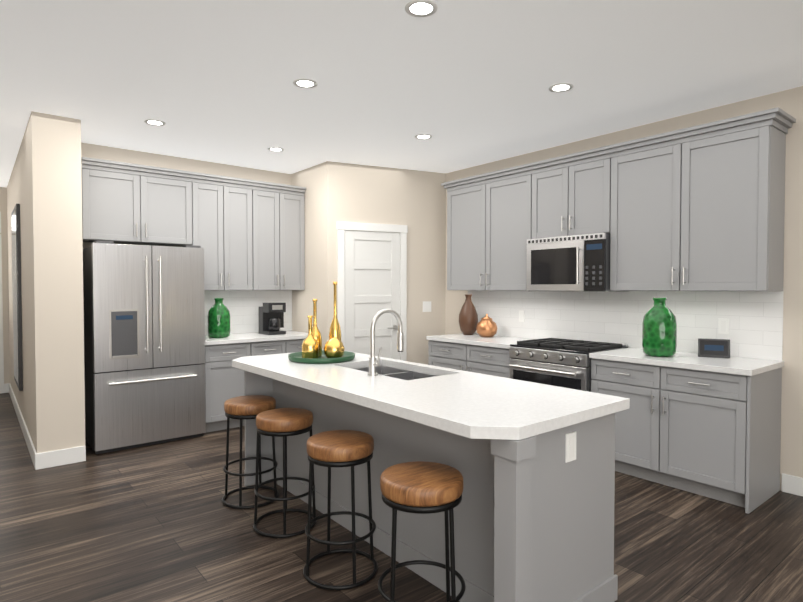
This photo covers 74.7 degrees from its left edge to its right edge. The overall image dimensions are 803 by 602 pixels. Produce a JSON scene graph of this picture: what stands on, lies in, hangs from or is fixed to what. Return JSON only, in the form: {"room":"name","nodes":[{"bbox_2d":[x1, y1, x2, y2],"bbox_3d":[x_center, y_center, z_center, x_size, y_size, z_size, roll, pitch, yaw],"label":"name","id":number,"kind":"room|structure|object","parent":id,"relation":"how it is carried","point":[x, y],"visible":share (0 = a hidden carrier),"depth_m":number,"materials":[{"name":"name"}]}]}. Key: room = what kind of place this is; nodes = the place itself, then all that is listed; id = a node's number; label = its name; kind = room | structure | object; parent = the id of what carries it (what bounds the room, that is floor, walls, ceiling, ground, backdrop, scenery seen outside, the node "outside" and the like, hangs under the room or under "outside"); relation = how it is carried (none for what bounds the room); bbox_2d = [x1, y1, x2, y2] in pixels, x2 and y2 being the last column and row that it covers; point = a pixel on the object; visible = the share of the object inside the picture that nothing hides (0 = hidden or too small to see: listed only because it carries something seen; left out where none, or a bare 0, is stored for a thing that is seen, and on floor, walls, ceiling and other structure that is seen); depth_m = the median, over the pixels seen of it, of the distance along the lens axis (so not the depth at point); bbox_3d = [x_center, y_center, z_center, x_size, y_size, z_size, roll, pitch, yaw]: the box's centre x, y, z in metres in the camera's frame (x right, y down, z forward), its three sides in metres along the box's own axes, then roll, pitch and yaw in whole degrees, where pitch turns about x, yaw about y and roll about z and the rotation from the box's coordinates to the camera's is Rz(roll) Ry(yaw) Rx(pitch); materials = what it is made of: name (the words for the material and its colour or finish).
{"room":"kitchen","nodes":[
{"label":"kitchen","id":0,"kind":"room"},
{"bbox_2d":[0,187,9,383],"bbox_3d":[-5.758,-0.135,6.753,1.376,2.750,0.120,-1,2,-39],"label":"wall","id":1,"kind":"structure","parent":0,"point":[3,233],"depth_m":7.04,"materials":[{"name":"beige paint"}]},
{"bbox_2d":[0,212,3,393],"bbox_3d":[-5.641,0.030,6.743,0.840,2.420,0.050,-1,2,-39],"label":"door frame","id":2,"kind":"structure","parent":1,"relation":"attached to","point":[1,352],"depth_m":7.00,"materials":[{"name":"white wood"}]},
{"bbox_2d":[4,383,7,392],"bbox_3d":[-5.706,1.178,6.740,1.080,0.125,0.014,-1,2,-39],"label":"baseboard","id":3,"kind":"structure","parent":1,"relation":"attached to","point":[5,385],"depth_m":7.06,"materials":[{"name":"white wood"}]},
{"bbox_2d":[7,111,84,452],"bbox_3d":[-3.924,-0.110,5.654,0.324,2.750,3.900,-1,2,-39],"label":"wall","id":4,"kind":"structure","parent":0,"point":[44,188],"depth_m":4.16,"materials":[{"name":"beige paint"}]},
{"bbox_2d":[11,204,22,390],"bbox_3d":[-3.984,-0.040,5.446,0.032,1.820,0.850,-1,2,-39],"label":"framed picture","id":5,"kind":"object","parent":4,"relation":"attached to","point":[17,301],"visible":0.96,"depth_m":5.15,"materials":[{"name":"black"}]},
{"bbox_2d":[8,383,38,469],"bbox_3d":[-4.050,1.205,5.573,0.014,0.125,3.914,-1,2,-39],"label":"baseboard","id":6,"kind":"structure","parent":4,"relation":"attached to","point":[34,455],"depth_m":4.81,"materials":[{"name":"white wood"}]},
{"bbox_2d":[39,446,85,468],"bbox_3d":[-2.685,1.238,4.173,0.310,0.125,0.017,-1,2,-39],"label":"baseboard","id":7,"kind":"structure","parent":4,"relation":"attached to","point":[54,458],"depth_m":4.16,"materials":[{"name":"white wood"}]},
{"bbox_2d":[81,142,290,333],"bbox_3d":[-2.165,-0.109,5.621,2.363,2.750,0.120,-1,2,-39],"label":"wall","id":8,"kind":"structure","parent":0,"point":[134,157],"depth_m":5.40,"materials":[{"name":"beige paint"}]},
{"bbox_2d":[81,157,305,289],"bbox_3d":[-2.034,-0.689,5.394,2.181,1.160,0.368,-1,2,-39],"label":"upper cabinet","id":9,"kind":"object","parent":8,"relation":"attached to","point":[246,234],"visible":0.92,"depth_m":5.30,"materials":[{"name":"grey paint"}]},
{"bbox_2d":[204,290,291,334],"bbox_3d":[-1.781,0.111,5.857,1.235,0.500,0.006,-1,2,-39],"label":"backsplash","id":10,"kind":"structure","parent":8,"relation":"attached to","point":[242,306],"depth_m":5.89,"materials":[{"name":"tile"}]},
{"bbox_2d":[291,161,327,349],"bbox_3d":[-0.999,-0.117,5.965,0.120,2.750,0.817,-1,2,-39],"label":"wall","id":11,"kind":"structure","parent":0,"point":[313,180],"depth_m":5.81,"materials":[{"name":"beige paint"}]},
{"bbox_2d":[327,161,445,364],"bbox_3d":[-0.151,-0.117,5.965,1.454,2.750,0.120,-1,1,-24],"label":"wall","id":12,"kind":"structure","parent":0,"point":[414,201],"depth_m":6.00,"materials":[{"name":"beige paint"}]},
{"bbox_2d":[336,221,407,360],"bbox_3d":[-0.312,0.204,5.817,0.808,2.115,0.239,-1,2,-39],"label":"door","id":13,"kind":"structure","parent":12,"relation":"attached to","point":[372,273],"depth_m":5.81,"materials":[{"name":"white wood"}]},
{"bbox_2d":[423,301,430,311],"bbox_3d":[0.296,0.065,6.102,0.110,0.120,0.006,-1,1,-24],"label":"light switch","id":14,"kind":"object","parent":12,"relation":"attached to","point":[426,306],"visible":1,"depth_m":6.10,"materials":[{"name":"white plastic"}]},
{"bbox_2d":[0,393,802,601],"bbox_3d":[-1.500,1.364,2.503,8.080,0.050,12.140,-1,2,-39],"label":"floor","id":15,"kind":"structure","parent":0,"point":[160,522],"depth_m":2.92,"materials":[{"name":"brown wood"}]},
{"bbox_2d":[83,240,205,453],"bbox_3d":[-2.381,0.385,4.870,0.906,1.797,0.737,-1,2,-39],"label":"refrigerator","id":16,"kind":"object","parent":15,"relation":"on","point":[144,340],"visible":0.98,"depth_m":4.60,"materials":[{"name":"grey metal"}]},
{"bbox_2d":[222,395,278,508],"bbox_3d":[-1.005,0.984,3.503,0.369,0.661,0.369,-1,2,-39],"label":"stool","id":17,"kind":"object","parent":15,"relation":"on","point":[241,408],"visible":0.96,"depth_m":3.41,"materials":[{"name":"brown wood"}]},
{"bbox_2d":[204,331,307,432],"bbox_3d":[-1.576,0.817,5.615,1.236,0.900,0.650,-1,2,-39],"label":"base cabinet","id":18,"kind":"object","parent":15,"relation":"on","point":[224,380],"visible":0.31,"depth_m":5.17,"materials":[{"name":"grey paint"}]},
{"bbox_2d":[208,298,229,337],"bbox_3d":[-1.860,0.171,5.360,0.220,0.400,0.220,-1,2,-39],"label":"jar","id":19,"kind":"object","parent":18,"relation":"on","point":[218,319],"visible":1,"depth_m":5.28,"materials":[{"name":"green glass"}]},
{"bbox_2d":[259,302,285,334],"bbox_3d":[-1.397,0.189,5.786,0.255,0.345,0.264,-1,2,-39],"label":"coffee maker","id":20,"kind":"object","parent":18,"relation":"on","point":[271,318],"visible":1,"depth_m":5.71,"materials":[{"name":"black plastic"}]},
{"bbox_2d":[253,408,316,537],"bbox_3d":[-0.690,0.993,3.115,0.369,0.661,0.369,-1,2,-39],"label":"stool","id":21,"kind":"object","parent":15,"relation":"on","point":[284,423],"visible":0.92,"depth_m":3.01,"materials":[{"name":"brown wood"}]},
{"bbox_2d":[303,430,377,589],"bbox_3d":[-0.301,1.005,2.606,0.369,0.661,0.369,-1,2,-39],"label":"stool","id":22,"kind":"object","parent":15,"relation":"on","point":[340,448],"visible":1,"depth_m":2.52,"materials":[{"name":"brown wood"}]},
{"bbox_2d":[378,461,465,601],"bbox_3d":[0.080,1.017,2.104,0.369,0.661,0.369,-1,2,-39],"label":"stool","id":23,"kind":"object","parent":15,"relation":"on","point":[421,487],"visible":1,"depth_m":2.00,"materials":[{"name":"brown wood"}]},
{"bbox_2d":[242,365,629,601],"bbox_3d":[-0.061,0.894,3.023,0.779,0.865,2.424,-1,2,-39],"label":"kitchen island","id":24,"kind":"object","parent":15,"relation":"on","point":[533,463],"depth_m":2.29,"materials":[{"name":"grey paint"}]},
{"bbox_2d":[232,353,567,448],"bbox_3d":[-0.292,0.441,2.852,0.419,0.045,2.457,-1,2,-39],"label":"island countertop","id":25,"kind":"structure","parent":24,"relation":"on","point":[486,420],"depth_m":2.31,"materials":[{"name":"white stone"}]},
{"bbox_2d":[288,282,354,363],"bbox_3d":[-0.545,0.134,3.599,0.456,0.532,0.456,-1,2,-39],"label":"decorative tray","id":26,"kind":"object","parent":25,"relation":"on","point":[313,352],"visible":1,"depth_m":3.52,"materials":[{"name":"green"}]},
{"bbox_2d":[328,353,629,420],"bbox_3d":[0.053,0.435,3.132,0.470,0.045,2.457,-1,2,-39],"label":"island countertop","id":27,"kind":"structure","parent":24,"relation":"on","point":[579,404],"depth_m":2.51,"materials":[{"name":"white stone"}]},
{"bbox_2d":[428,341,510,377],"bbox_3d":[0.862,0.843,5.316,0.600,0.860,1.106,-1,2,-39],"label":"base cabinet","id":28,"kind":"object","parent":15,"relation":"on","point":[481,359],"depth_m":5.08,"materials":[{"name":"grey paint"}]},
{"bbox_2d":[426,333,532,348],"bbox_3d":[0.854,0.393,5.298,0.628,0.038,1.108,-1,2,-39],"label":"countertop","id":29,"kind":"structure","parent":28,"relation":"on","point":[459,339],"depth_m":5.15,"materials":[{"name":"white stone"}]},
{"bbox_2d":[459,294,477,334],"bbox_3d":[0.721,0.146,5.673,0.210,0.435,0.210,-1,2,-39],"label":"vase","id":30,"kind":"object","parent":29,"relation":"on","point":[468,318],"visible":1,"depth_m":5.60,"materials":[{"name":"brown ceramic"}]},
{"bbox_2d":[476,314,497,336],"bbox_3d":[0.881,0.250,5.431,0.220,0.240,0.220,-1,2,-39],"label":"jar","id":31,"kind":"object","parent":29,"relation":"on","point":[486,326],"visible":1,"depth_m":5.36,"materials":[{"name":"brown"}]},
{"bbox_2d":[509,338,627,391],"bbox_3d":[1.411,0.826,4.548,0.708,0.931,0.758,-1,2,-39],"label":"range","id":32,"kind":"object","parent":15,"relation":"on","point":[564,363],"visible":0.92,"depth_m":4.34,"materials":[{"name":"grey metal"}]},
{"bbox_2d":[589,357,781,513],"bbox_3d":[2.044,0.877,3.863,0.600,0.860,1.086,-1,2,-39],"label":"base cabinet","id":33,"kind":"object","parent":15,"relation":"on","point":[709,427],"depth_m":3.53,"materials":[{"name":"grey paint"}]},
{"bbox_2d":[590,349,783,376],"bbox_3d":[2.040,0.427,3.840,0.628,0.038,1.096,-1,2,-39],"label":"countertop","id":34,"kind":"structure","parent":33,"relation":"on","point":[740,366],"depth_m":3.61,"materials":[{"name":"white stone"}]},
{"bbox_2d":[642,298,676,356],"bbox_3d":[1.909,0.190,3.894,0.230,0.430,0.230,-1,2,-39],"label":"jar","id":35,"kind":"object","parent":34,"relation":"on","point":[659,331],"visible":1,"depth_m":3.81,"materials":[{"name":"green glass"}]},
{"bbox_2d":[698,338,729,357],"bbox_3d":[2.269,0.341,3.822,0.200,0.132,0.070,1,1,26],"label":"smart display","id":36,"kind":"object","parent":34,"relation":"on","point":[716,348],"visible":1,"depth_m":3.80,"materials":[{"name":"black plastic"}]},
{"bbox_2d":[0,0,802,187],"bbox_3d":[-1.500,-1.435,2.438,8.080,0.050,12.140,-1,2,-39],"label":"ceiling","id":37,"kind":"structure","parent":0,"point":[465,84],"depth_m":3.29,"materials":[{"name":"white paint"}]},
{"bbox_2d":[144,119,165,125],"bbox_3d":[-2.006,-1.451,4.282,0.159,0.004,0.159,1,2,42],"label":"recessed light","id":38,"kind":"object","parent":37,"relation":"in","point":[156,122],"depth_m":4.28,"materials":[{"name":"white"}]},
{"bbox_2d":[268,147,283,151],"bbox_3d":[-1.218,-1.470,5.103,0.159,0.004,0.159,1,2,45],"label":"recessed light","id":39,"kind":"object","parent":37,"relation":"in","point":[276,149],"depth_m":5.10,"materials":[{"name":"white"}]},
{"bbox_2d":[293,78,317,87],"bbox_3d":[-0.633,-1.432,3.465,0.159,0.004,0.159,1,2,42],"label":"recessed light","id":40,"kind":"object","parent":37,"relation":"in","point":[306,83],"depth_m":3.46,"materials":[{"name":"white"}]},
{"bbox_2d":[405,0,437,16],"bbox_3d":[0.095,-1.410,2.537,0.159,0.004,0.159,1,2,45],"label":"recessed light","id":41,"kind":"object","parent":37,"relation":"in","point":[416,7],"depth_m":2.53,"materials":[{"name":"white"}]},
{"bbox_2d":[415,134,432,139],"bbox_3d":[0.196,-1.460,4.680,0.159,0.004,0.159,1,2,45],"label":"recessed light","id":42,"kind":"object","parent":37,"relation":"in","point":[423,136],"depth_m":4.67,"materials":[{"name":"white"}]},
{"bbox_2d":[549,83,572,91],"bbox_3d":[1.073,-1.434,3.537,0.159,0.004,0.159,1,2,30],"label":"recessed light","id":43,"kind":"object","parent":37,"relation":"in","point":[559,87],"depth_m":3.53,"materials":[{"name":"white"}]},
{"bbox_2d":[445,86,802,490],"bbox_3d":[2.503,-0.068,3.855,0.120,2.750,9.000,-1,2,-39],"label":"wall","id":44,"kind":"structure","parent":0,"point":[789,101],"depth_m":3.60,"materials":[{"name":"beige paint"}]},
{"bbox_2d":[445,167,536,290],"bbox_3d":[0.987,-0.660,5.342,0.330,1.105,1.169,-1,2,-39],"label":"upper cabinet","id":45,"kind":"object","parent":44,"relation":"attached to","point":[490,222],"depth_m":5.21,"materials":[{"name":"grey paint"}]},
{"bbox_2d":[537,151,612,238],"bbox_3d":[1.562,-0.879,4.631,0.330,0.635,0.770,-1,2,-39],"label":"upper cabinet","id":46,"kind":"object","parent":44,"relation":"attached to","point":[573,195],"depth_m":4.48,"materials":[{"name":"grey paint"}]},
{"bbox_2d":[526,233,610,290],"bbox_3d":[1.511,-0.320,4.603,0.449,0.470,0.762,-1,2,-39],"label":"microwave","id":47,"kind":"object","parent":46,"relation":"attached to","point":[573,263],"visible":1,"depth_m":4.44,"materials":[{"name":"grey metal"}]},
{"bbox_2d":[468,288,783,360],"bbox_3d":[1.685,0.136,4.767,0.006,0.500,2.970,-1,2,-39],"label":"backsplash","id":48,"kind":"structure","parent":44,"relation":"attached to","point":[755,318],"depth_m":4.43,"materials":[{"name":"tile"}]},
{"bbox_2d":[519,310,524,321],"bbox_3d":[1.218,0.153,5.330,0.008,0.114,0.070,-1,2,-39],"label":"electrical outlet","id":49,"kind":"object","parent":48,"relation":"attached to","point":[521,315],"visible":1,"depth_m":5.33,"materials":[{"name":"white plastic"}]},
{"bbox_2d":[718,318,728,333],"bbox_3d":[2.385,0.186,3.894,0.008,0.114,0.070,-1,2,-39],"label":"electrical outlet","id":50,"kind":"object","parent":48,"relation":"attached to","point":[723,325],"visible":1,"depth_m":3.89,"materials":[{"name":"white plastic"}]},
{"bbox_2d":[609,115,788,290],"bbox_3d":[2.130,-0.627,3.937,0.330,1.105,1.149,-1,2,-39],"label":"upper cabinet","id":51,"kind":"object","parent":44,"relation":"attached to","point":[701,207],"depth_m":3.70,"materials":[{"name":"grey paint"}]},
{"bbox_2d":[781,473,802,496],"bbox_3d":[3.957,1.289,1.992,0.014,0.125,4.225,-1,2,-39],"label":"baseboard","id":52,"kind":"structure","parent":44,"relation":"attached to","point":[791,484],"depth_m":3.58,"materials":[{"name":"white wood"}]}
]}

